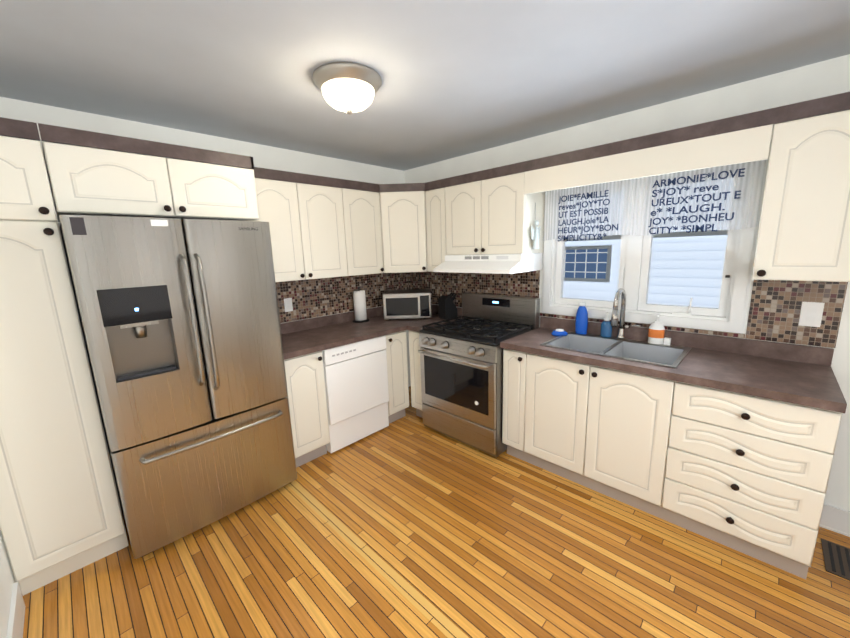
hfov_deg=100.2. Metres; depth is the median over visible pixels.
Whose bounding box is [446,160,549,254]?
upper cabinet
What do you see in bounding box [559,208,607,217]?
lettering
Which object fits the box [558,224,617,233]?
lettering
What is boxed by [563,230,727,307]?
window glass
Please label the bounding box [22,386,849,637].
floor
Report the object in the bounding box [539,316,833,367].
countertop
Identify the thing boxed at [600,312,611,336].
hand soap bottle
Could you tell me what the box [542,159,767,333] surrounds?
window
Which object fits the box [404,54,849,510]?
wall
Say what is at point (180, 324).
refrigerator
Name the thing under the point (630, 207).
valance curtain
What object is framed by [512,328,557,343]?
countertop
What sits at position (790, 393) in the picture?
countertop
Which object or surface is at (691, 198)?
lettering
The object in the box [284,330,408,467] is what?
base cabinet
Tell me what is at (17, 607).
baseboard
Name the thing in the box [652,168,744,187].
lettering
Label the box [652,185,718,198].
lettering
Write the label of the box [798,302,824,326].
electrical outlet
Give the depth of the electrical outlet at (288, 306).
3.02 m
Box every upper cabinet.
[38,123,258,221]
[254,167,381,281]
[378,183,425,272]
[426,178,445,271]
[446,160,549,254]
[752,92,849,281]
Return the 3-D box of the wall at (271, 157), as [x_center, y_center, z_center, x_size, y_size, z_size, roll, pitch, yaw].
[-1.308,-0.156,2.963,0.127,2.417,3.510,9,15,43]
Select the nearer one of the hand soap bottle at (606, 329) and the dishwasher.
the hand soap bottle at (606, 329)
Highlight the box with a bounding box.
[663,337,670,344]
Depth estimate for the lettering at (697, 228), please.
2.13 m
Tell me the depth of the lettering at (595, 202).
2.53 m
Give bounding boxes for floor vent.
[821,538,849,580]
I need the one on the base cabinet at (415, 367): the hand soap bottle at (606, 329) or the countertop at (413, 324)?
the countertop at (413, 324)
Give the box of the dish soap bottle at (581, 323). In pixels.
[575,302,587,333]
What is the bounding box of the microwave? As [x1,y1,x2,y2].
[383,289,430,319]
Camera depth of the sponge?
2.64 m
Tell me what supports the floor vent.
in the floor
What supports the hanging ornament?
hanging from the upper cabinet at (494, 210)
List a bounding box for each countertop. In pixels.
[280,304,437,359]
[408,307,461,331]
[500,338,846,412]
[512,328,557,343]
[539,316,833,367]
[680,348,841,391]
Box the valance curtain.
[544,150,769,240]
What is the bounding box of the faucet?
[611,288,640,338]
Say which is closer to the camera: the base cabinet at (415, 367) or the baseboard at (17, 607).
the baseboard at (17, 607)
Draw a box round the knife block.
[438,292,457,319]
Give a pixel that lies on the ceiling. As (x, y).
(461, 77)
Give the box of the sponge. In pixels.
[551,329,567,335]
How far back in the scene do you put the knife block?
3.42 m
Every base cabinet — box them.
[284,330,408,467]
[409,330,422,417]
[502,348,520,458]
[521,352,668,516]
[657,380,841,578]
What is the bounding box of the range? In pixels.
[418,293,539,456]
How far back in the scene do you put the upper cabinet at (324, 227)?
2.81 m
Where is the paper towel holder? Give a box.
[352,287,368,322]
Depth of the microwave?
3.39 m
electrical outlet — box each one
[284,298,292,311]
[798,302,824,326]
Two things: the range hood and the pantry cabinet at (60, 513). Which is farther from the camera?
the range hood
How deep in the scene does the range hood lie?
2.77 m
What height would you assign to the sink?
0.204 m
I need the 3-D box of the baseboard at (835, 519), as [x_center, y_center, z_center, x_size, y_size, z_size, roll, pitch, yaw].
[2.859,1.186,1.335,1.935,0.138,0.019,9,15,43]
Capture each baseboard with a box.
[6,582,24,637]
[819,503,849,536]
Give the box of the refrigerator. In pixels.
[59,215,296,558]
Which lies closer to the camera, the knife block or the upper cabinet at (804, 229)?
the upper cabinet at (804, 229)
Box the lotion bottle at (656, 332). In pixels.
[648,314,664,344]
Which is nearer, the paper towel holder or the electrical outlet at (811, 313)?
the electrical outlet at (811, 313)
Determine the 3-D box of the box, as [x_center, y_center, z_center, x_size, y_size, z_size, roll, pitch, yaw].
[1.573,0.147,2.307,0.035,0.049,0.030,9,15,43]
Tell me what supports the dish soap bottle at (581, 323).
on the countertop at (803, 354)
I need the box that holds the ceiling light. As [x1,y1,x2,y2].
[312,62,381,114]
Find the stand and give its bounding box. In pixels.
[672,298,692,314]
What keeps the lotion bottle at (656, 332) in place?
on the countertop at (803, 354)
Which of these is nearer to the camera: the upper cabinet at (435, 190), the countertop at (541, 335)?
the countertop at (541, 335)
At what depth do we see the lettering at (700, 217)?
2.10 m
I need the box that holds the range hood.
[433,253,542,273]
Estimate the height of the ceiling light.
0.160 m
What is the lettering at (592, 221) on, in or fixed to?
attached to the valance curtain
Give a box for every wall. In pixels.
[0,97,410,497]
[0,530,21,637]
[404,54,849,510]
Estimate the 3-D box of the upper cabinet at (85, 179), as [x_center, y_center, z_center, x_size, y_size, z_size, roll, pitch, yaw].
[-1.556,-0.768,2.078,0.611,0.370,0.901,9,15,43]
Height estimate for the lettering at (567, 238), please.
0.046 m
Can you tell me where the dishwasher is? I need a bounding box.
[321,335,388,452]
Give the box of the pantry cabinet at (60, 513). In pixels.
[0,117,128,594]
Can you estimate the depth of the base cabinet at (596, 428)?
2.18 m
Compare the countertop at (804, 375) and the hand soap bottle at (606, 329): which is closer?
the countertop at (804, 375)
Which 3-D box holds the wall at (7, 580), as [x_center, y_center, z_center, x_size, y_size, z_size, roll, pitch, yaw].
[-0.451,0.400,-0.064,5.400,2.417,0.120,9,15,43]
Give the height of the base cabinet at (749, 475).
0.878 m
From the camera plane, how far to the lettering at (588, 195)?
2.52 m
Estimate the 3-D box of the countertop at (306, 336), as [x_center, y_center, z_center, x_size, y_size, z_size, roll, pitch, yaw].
[-0.565,0.043,3.203,0.651,0.130,1.786,9,15,43]
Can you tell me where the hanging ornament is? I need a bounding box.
[531,220,539,248]
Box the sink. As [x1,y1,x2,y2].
[540,331,690,367]
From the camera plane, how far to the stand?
2.26 m
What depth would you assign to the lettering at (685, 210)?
2.12 m
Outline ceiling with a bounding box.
[0,0,849,170]
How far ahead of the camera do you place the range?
2.84 m
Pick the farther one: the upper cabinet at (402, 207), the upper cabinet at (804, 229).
the upper cabinet at (402, 207)
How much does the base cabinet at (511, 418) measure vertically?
0.878 m
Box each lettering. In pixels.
[558,190,608,203]
[558,216,608,225]
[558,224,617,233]
[558,233,606,240]
[559,199,609,209]
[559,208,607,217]
[648,212,733,226]
[649,224,716,233]
[651,203,724,215]
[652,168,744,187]
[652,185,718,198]
[652,190,740,205]
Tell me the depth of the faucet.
2.41 m

